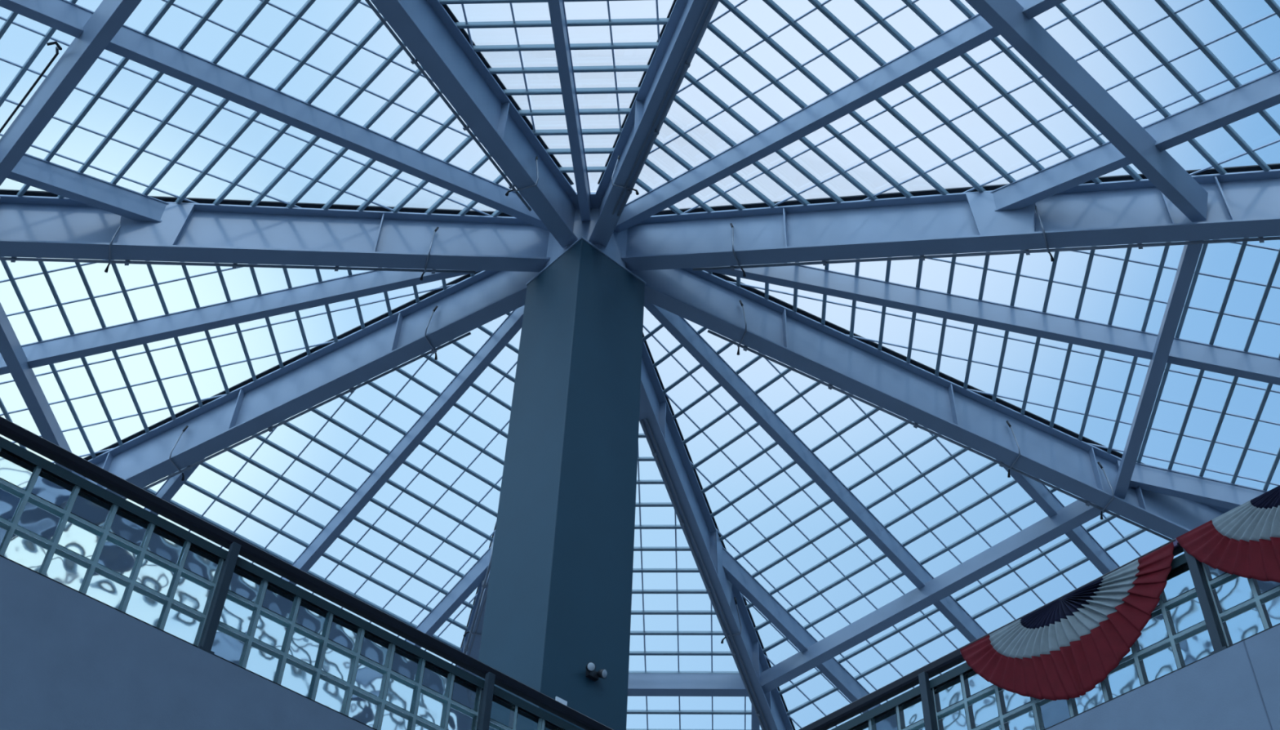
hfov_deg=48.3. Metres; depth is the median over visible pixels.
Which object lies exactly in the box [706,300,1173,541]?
pipe
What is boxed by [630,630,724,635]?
purlin
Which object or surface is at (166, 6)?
purlin
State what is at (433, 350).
pipe
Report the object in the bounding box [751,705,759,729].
rafter
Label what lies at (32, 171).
rafter
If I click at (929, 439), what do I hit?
purlin
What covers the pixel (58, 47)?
pipe
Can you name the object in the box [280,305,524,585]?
rafter
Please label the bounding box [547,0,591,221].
rafter
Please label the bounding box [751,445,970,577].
purlin
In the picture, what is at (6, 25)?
purlin
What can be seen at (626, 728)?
purlin
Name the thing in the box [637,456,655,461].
purlin
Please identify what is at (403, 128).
purlin
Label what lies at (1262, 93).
rafter
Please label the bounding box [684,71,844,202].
purlin
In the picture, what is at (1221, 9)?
purlin
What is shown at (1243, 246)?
purlin
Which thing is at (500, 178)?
purlin
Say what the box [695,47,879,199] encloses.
purlin
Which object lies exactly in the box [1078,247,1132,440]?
purlin
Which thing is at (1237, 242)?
window
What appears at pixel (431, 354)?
window
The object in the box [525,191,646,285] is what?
hub
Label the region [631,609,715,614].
purlin
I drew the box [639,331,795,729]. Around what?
girder
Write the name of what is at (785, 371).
purlin
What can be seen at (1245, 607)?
panel
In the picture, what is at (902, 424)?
purlin
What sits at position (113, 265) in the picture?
purlin
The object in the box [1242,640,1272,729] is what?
joint
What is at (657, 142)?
purlin
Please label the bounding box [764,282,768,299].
purlin
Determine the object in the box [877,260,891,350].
purlin
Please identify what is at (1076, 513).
beam
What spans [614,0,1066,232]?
rafter
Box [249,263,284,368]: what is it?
purlin
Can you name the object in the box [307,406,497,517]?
purlin
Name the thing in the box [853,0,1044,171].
purlin
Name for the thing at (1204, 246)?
purlin
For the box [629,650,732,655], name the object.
purlin
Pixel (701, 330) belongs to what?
purlin
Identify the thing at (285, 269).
purlin
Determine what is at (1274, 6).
purlin
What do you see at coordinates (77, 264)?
purlin
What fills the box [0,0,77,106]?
purlin
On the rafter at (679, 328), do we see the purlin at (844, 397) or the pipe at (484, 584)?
the purlin at (844, 397)
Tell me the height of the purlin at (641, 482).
0.078 m
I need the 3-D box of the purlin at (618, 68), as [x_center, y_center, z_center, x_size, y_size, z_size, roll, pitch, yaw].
[-0.925,-3.830,18.521,2.242,0.078,0.063,0,-45,3]
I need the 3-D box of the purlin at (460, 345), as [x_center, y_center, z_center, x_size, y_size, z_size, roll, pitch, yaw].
[-2.577,-0.136,22.548,2.561,0.078,0.064,34,-53,-27]
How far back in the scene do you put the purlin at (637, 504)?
23.97 m
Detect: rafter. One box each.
[0,0,549,231]
[0,267,483,374]
[6,153,169,222]
[143,457,204,515]
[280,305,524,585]
[404,546,490,648]
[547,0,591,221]
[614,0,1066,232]
[644,300,987,642]
[692,262,1279,385]
[722,546,880,713]
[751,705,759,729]
[990,69,1279,211]
[996,459,1119,574]
[1115,458,1267,509]
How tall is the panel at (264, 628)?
0.555 m
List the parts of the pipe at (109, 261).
bracket rod, bracket rod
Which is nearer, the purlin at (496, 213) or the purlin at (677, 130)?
the purlin at (677, 130)
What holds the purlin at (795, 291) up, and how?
on the rafter at (1185, 353)
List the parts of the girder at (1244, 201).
connection plate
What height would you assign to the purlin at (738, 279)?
0.078 m
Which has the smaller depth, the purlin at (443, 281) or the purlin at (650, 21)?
the purlin at (650, 21)
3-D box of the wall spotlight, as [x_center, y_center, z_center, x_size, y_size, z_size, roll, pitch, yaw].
[-0.491,3.349,15.575,0.290,0.119,0.144,34,-53,-27]
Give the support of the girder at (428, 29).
attached to the curb
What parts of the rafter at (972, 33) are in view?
plate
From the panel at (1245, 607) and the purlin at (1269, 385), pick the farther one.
the purlin at (1269, 385)
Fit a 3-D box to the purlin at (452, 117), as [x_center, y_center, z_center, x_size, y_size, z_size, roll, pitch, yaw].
[-3.046,-2.923,19.614,0.064,0.078,2.984,34,-53,-27]
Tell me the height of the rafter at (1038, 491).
2.625 m
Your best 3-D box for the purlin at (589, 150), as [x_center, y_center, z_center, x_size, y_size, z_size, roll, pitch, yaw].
[-0.839,-3.008,20.095,1.113,0.078,0.063,0,-45,3]
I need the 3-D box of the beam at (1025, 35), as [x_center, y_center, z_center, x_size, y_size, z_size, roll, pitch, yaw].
[4.150,-3.701,15.662,7.237,0.444,0.288,34,-53,-27]
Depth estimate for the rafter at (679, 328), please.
22.57 m
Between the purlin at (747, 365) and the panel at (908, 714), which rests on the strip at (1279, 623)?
the panel at (908, 714)
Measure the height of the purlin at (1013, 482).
0.078 m
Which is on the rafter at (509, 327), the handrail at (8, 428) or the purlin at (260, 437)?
the purlin at (260, 437)
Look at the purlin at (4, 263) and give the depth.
20.70 m
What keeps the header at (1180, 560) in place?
attached to the wall at (1219, 691)
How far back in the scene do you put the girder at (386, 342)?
21.64 m
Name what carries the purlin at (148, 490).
on the rafter at (509, 327)
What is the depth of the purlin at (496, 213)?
21.05 m
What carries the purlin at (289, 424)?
on the rafter at (509, 327)
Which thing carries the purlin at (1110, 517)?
on the rafter at (679, 328)
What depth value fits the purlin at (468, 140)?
20.14 m
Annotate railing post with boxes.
[197,541,240,654]
[476,671,495,729]
[918,671,937,729]
[1182,547,1228,655]
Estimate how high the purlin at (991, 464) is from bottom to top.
0.078 m
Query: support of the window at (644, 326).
on the girder at (655, 406)
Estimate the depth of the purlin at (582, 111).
19.29 m
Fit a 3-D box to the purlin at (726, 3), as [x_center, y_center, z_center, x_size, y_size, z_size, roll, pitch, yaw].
[2.438,-3.413,18.085,4.677,0.078,0.064,34,-53,-27]
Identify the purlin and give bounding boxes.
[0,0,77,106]
[0,11,17,39]
[0,256,96,458]
[0,397,26,449]
[16,0,175,196]
[38,261,122,445]
[57,0,222,198]
[75,262,149,432]
[110,0,270,184]
[111,259,176,419]
[142,0,315,195]
[142,486,461,651]
[145,260,202,407]
[168,474,467,631]
[173,0,360,203]
[181,265,230,394]
[200,461,473,608]
[212,16,386,204]
[215,266,256,381]
[224,446,479,586]
[248,41,405,206]
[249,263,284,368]
[251,433,480,559]
[280,419,493,542]
[281,264,311,355]
[284,66,424,208]
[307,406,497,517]
[314,265,337,342]
[321,88,442,209]
[337,393,501,491]
[347,270,364,328]
[356,111,459,211]
[364,379,504,465]
[383,291,391,315]
[391,132,475,212]
[393,366,507,438]
[413,284,419,302]
[420,352,511,410]
[424,152,491,213]
[438,0,641,4]
[441,279,446,289]
[449,338,515,382]
[454,17,669,28]
[457,171,506,215]
[472,41,658,52]
[477,325,519,354]
[487,65,648,74]
[491,191,519,217]
[502,87,639,95]
[517,107,631,115]
[531,128,622,135]
[545,147,614,154]
[558,166,606,173]
[626,709,751,714]
[626,728,761,729]
[628,671,739,673]
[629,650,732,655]
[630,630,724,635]
[631,589,707,593]
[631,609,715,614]
[632,568,699,572]
[633,546,690,551]
[634,524,681,528]
[635,177,682,214]
[635,502,673,506]
[636,480,664,484]
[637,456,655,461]
[638,433,645,437]
[642,324,663,341]
[644,158,714,212]
[653,138,746,209]
[653,326,706,368]
[662,341,736,394]
[663,117,777,207]
[672,353,764,419]
[673,94,810,204]
[682,366,793,444]
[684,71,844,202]
[692,379,822,469]
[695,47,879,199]
[701,392,853,493]
[706,23,913,197]
[710,405,882,517]
[719,0,949,195]
[719,418,911,541]
[733,432,940,559]
[736,276,740,286]
[746,458,997,608]
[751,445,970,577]
[754,479,1017,631]
[762,0,986,191]
[762,485,1059,653]
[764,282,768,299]
[778,512,1119,695]
[786,525,1149,715]
[792,262,797,311]
[807,0,1015,182]
[821,263,829,324]
[849,262,859,337]
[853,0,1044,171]
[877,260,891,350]
[901,0,1102,183]
[906,258,923,363]
[934,253,956,376]
[950,0,1143,180]
[963,251,990,388]
[991,249,1024,401]
[1020,251,1059,414]
[1048,245,1096,427]
[1055,3,1227,174]
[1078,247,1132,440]
[1102,0,1271,171]
[1106,241,1170,453]
[1136,243,1208,462]
[1154,0,1279,135]
[1167,237,1247,469]
[1199,248,1279,476]
[1208,0,1279,71]
[1231,353,1279,483]
[1262,447,1279,490]
[1264,0,1279,17]
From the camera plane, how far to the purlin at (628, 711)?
25.95 m
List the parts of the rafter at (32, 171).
plate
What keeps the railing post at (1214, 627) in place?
on the strip at (1279, 623)
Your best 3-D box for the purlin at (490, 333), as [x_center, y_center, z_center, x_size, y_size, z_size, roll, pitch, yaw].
[-2.286,-0.453,22.426,2.138,0.078,0.064,34,-53,-27]
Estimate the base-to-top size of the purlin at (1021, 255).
0.078 m
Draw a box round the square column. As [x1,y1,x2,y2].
[476,239,644,729]
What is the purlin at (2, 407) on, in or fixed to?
on the rafter at (85, 344)
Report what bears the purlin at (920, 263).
on the rafter at (1185, 353)
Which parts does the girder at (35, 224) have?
connection plate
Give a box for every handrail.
[0,416,613,729]
[798,538,1183,729]
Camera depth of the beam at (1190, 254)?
18.96 m
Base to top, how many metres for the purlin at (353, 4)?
0.078 m
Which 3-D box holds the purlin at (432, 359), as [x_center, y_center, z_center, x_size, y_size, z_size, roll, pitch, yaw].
[-2.868,0.181,22.671,2.984,0.078,0.064,34,-53,-27]
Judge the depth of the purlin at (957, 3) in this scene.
17.05 m
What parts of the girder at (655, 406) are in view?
connection plate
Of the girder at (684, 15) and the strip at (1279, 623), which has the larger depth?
the girder at (684, 15)
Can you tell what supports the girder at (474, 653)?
attached to the curb
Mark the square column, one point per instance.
(558, 602)
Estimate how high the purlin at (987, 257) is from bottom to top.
0.078 m
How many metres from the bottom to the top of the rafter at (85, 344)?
4.219 m
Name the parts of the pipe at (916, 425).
bracket rod, bracket rod, bracket rod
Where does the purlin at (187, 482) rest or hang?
on the rafter at (509, 327)
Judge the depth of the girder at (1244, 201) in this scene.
18.84 m
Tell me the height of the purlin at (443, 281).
0.078 m
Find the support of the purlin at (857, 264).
on the rafter at (1185, 353)
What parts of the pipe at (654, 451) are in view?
bracket rod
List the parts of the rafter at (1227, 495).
plate, plate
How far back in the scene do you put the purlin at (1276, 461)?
20.48 m
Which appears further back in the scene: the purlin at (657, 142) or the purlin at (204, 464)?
the purlin at (204, 464)
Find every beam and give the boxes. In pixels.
[0,0,142,185]
[0,302,84,478]
[627,673,748,696]
[760,497,1107,693]
[964,0,1208,222]
[1113,240,1202,498]
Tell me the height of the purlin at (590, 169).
0.078 m
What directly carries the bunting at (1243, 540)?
hanging from the handrail at (953, 658)
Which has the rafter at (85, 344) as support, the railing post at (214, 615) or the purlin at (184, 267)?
the purlin at (184, 267)
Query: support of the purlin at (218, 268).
on the rafter at (85, 344)
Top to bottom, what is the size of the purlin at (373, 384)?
0.078 m
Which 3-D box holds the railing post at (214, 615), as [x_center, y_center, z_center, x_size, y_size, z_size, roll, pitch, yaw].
[-2.050,1.140,6.905,0.080,0.639,0.119,34,-53,-27]
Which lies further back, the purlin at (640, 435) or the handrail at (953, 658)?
the purlin at (640, 435)
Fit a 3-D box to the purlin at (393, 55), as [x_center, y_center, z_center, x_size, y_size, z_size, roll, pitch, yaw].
[-3.992,-3.250,18.721,0.064,0.078,4.254,34,-53,-27]
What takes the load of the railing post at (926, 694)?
on the strip at (1279, 623)
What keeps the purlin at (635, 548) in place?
on the rafter
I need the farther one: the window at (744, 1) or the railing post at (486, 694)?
the window at (744, 1)
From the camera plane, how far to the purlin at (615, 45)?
18.11 m
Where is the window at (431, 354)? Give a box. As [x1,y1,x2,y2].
[122,345,517,663]
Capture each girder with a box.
[0,189,550,271]
[83,270,539,497]
[370,0,577,248]
[455,522,496,675]
[588,0,719,247]
[621,163,1279,271]
[631,267,1231,539]
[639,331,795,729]
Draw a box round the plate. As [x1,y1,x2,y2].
[555,696,567,706]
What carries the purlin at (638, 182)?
on the rafter at (972, 33)
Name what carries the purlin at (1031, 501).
on the rafter at (679, 328)
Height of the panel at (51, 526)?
0.555 m
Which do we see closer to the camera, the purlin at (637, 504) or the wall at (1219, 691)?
the wall at (1219, 691)
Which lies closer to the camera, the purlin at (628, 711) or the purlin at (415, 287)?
the purlin at (415, 287)
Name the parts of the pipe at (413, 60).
bracket rod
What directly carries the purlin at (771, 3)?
on the rafter at (972, 33)
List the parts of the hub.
plate, cap plate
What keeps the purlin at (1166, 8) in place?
on the rafter at (972, 33)
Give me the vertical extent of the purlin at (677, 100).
0.078 m
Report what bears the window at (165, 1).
on the curb
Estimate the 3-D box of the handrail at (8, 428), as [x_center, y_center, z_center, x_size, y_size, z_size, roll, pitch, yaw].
[-2.635,0.490,6.783,8.140,0.062,0.058,34,-53,-27]
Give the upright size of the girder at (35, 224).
4.754 m
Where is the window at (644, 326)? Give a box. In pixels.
[643,324,1141,728]
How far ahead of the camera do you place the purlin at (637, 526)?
24.17 m
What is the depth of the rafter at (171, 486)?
22.24 m
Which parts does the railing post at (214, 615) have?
foot plate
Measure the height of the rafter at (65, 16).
4.208 m
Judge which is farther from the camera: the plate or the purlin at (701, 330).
the purlin at (701, 330)
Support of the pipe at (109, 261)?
attached to the girder at (35, 224)
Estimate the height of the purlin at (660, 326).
0.078 m
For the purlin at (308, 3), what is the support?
on the rafter at (65, 16)
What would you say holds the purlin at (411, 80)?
on the rafter at (65, 16)
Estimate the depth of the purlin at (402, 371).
22.93 m
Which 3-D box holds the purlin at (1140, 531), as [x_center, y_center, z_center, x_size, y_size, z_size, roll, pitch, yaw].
[5.474,4.204,23.649,0.064,0.078,8.486,34,-53,-27]
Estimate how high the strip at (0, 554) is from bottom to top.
0.022 m
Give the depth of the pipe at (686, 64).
17.68 m
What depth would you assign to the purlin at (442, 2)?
17.36 m
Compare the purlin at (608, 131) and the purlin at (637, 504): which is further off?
the purlin at (637, 504)
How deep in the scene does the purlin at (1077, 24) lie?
16.56 m
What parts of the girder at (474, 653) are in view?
connection plate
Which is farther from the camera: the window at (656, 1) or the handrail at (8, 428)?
the window at (656, 1)
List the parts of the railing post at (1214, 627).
foot plate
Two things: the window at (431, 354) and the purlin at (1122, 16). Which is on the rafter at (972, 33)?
the purlin at (1122, 16)
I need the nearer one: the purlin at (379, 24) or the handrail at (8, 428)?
the handrail at (8, 428)
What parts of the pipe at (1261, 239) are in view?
bracket rod, bracket rod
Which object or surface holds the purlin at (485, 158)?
on the rafter at (65, 16)
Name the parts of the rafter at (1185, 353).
plate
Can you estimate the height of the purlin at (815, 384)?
0.078 m
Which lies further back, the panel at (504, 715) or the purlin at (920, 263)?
the purlin at (920, 263)
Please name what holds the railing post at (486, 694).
on the strip at (0, 554)
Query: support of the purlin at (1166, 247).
on the rafter at (1185, 353)
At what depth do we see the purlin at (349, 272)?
21.59 m
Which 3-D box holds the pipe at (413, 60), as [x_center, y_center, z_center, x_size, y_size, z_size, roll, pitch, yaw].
[-3.203,-4.407,16.000,0.464,3.345,9.126,-16,-48,17]
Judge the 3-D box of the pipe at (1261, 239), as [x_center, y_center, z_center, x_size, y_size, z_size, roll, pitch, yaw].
[4.949,-1.686,18.297,9.132,3.281,0.466,-14,-48,16]
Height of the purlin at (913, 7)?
0.078 m
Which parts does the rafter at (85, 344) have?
plate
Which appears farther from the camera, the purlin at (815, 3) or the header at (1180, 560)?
the purlin at (815, 3)
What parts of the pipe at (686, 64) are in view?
bracket rod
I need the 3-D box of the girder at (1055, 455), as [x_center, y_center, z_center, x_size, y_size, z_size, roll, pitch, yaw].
[5.758,1.187,21.130,12.528,4.754,0.294,13,-46,-10]
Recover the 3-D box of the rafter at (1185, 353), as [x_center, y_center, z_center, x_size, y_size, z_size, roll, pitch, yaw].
[5.697,-0.533,19.788,11.847,4.219,0.134,0,-45,3]
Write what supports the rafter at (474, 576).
attached to the girder at (474, 653)
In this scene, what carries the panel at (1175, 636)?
on the strip at (1279, 623)
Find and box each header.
[831,553,1186,729]
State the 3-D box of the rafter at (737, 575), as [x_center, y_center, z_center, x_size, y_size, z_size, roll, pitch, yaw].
[3.661,5.605,24.814,6.500,2.625,0.134,34,-53,-27]
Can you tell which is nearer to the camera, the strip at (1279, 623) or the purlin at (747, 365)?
the strip at (1279, 623)
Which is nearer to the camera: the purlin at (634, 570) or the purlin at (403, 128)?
the purlin at (403, 128)
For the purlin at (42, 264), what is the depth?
20.80 m
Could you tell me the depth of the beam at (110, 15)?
16.39 m
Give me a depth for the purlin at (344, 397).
23.19 m
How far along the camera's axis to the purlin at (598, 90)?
18.90 m
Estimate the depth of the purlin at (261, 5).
17.89 m
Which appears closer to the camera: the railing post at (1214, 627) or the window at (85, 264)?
the railing post at (1214, 627)
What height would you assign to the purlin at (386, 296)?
0.078 m
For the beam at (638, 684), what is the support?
attached to the girder at (474, 653)
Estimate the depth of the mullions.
25.07 m
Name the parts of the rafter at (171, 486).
plate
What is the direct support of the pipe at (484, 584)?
attached to the girder at (474, 653)
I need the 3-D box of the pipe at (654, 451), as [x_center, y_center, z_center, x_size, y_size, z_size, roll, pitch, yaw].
[1.506,4.468,23.946,0.383,2.532,8.170,-13,-47,15]
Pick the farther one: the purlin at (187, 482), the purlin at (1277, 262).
the purlin at (187, 482)
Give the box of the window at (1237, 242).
[728,239,1279,485]
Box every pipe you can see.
[0,41,62,133]
[0,225,475,280]
[123,305,471,499]
[364,0,538,211]
[459,553,492,670]
[611,0,718,216]
[640,418,769,729]
[693,204,1279,277]
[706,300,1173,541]
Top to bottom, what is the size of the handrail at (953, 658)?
0.062 m
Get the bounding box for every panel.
[0,447,223,646]
[210,564,481,729]
[488,693,564,729]
[848,693,924,729]
[932,562,1213,729]
[1201,562,1279,646]
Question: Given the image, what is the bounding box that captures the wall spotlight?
[586,662,607,680]
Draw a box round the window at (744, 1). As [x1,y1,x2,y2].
[648,0,1279,213]
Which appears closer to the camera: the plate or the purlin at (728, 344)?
the plate
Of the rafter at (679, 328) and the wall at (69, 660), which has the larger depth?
the rafter at (679, 328)
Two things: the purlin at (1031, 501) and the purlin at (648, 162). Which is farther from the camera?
the purlin at (1031, 501)
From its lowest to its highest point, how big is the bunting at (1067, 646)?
0.578 m
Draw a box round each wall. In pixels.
[0,555,374,729]
[1046,624,1279,729]
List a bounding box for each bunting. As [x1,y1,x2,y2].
[960,540,1178,700]
[1175,484,1279,582]
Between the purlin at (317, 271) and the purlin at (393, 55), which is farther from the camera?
the purlin at (317, 271)
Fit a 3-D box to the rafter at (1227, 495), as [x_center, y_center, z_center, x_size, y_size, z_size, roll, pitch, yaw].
[9.388,2.080,20.571,4.594,1.884,0.134,0,-45,3]
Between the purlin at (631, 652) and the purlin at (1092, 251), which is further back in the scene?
the purlin at (631, 652)
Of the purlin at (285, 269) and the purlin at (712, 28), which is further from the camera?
the purlin at (285, 269)
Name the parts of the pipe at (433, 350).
bracket rod, bracket rod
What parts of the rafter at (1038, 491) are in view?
plate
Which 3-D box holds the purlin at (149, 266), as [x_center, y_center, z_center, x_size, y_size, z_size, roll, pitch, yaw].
[-6.843,-0.713,20.700,0.063,0.078,3.934,0,-45,3]
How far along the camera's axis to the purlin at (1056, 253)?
20.34 m
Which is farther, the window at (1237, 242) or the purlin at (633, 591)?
the purlin at (633, 591)
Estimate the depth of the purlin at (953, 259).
20.74 m
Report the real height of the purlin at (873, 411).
0.078 m
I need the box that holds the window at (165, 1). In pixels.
[0,0,491,216]
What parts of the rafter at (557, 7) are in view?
plate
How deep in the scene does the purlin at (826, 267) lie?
21.25 m
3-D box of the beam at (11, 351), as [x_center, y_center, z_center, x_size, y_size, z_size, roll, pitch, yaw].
[-8.639,0.111,19.968,0.282,0.444,5.099,0,-45,3]
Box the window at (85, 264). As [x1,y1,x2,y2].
[0,259,453,462]
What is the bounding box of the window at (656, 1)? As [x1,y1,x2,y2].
[461,0,659,136]
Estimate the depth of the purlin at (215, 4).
17.69 m
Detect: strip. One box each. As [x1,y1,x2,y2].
[0,554,377,729]
[1043,622,1279,729]
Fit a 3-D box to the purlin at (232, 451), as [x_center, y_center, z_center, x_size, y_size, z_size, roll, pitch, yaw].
[-4.905,2.399,23.525,5.946,0.078,0.064,34,-53,-27]
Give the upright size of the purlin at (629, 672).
0.078 m
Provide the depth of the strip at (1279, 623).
6.60 m

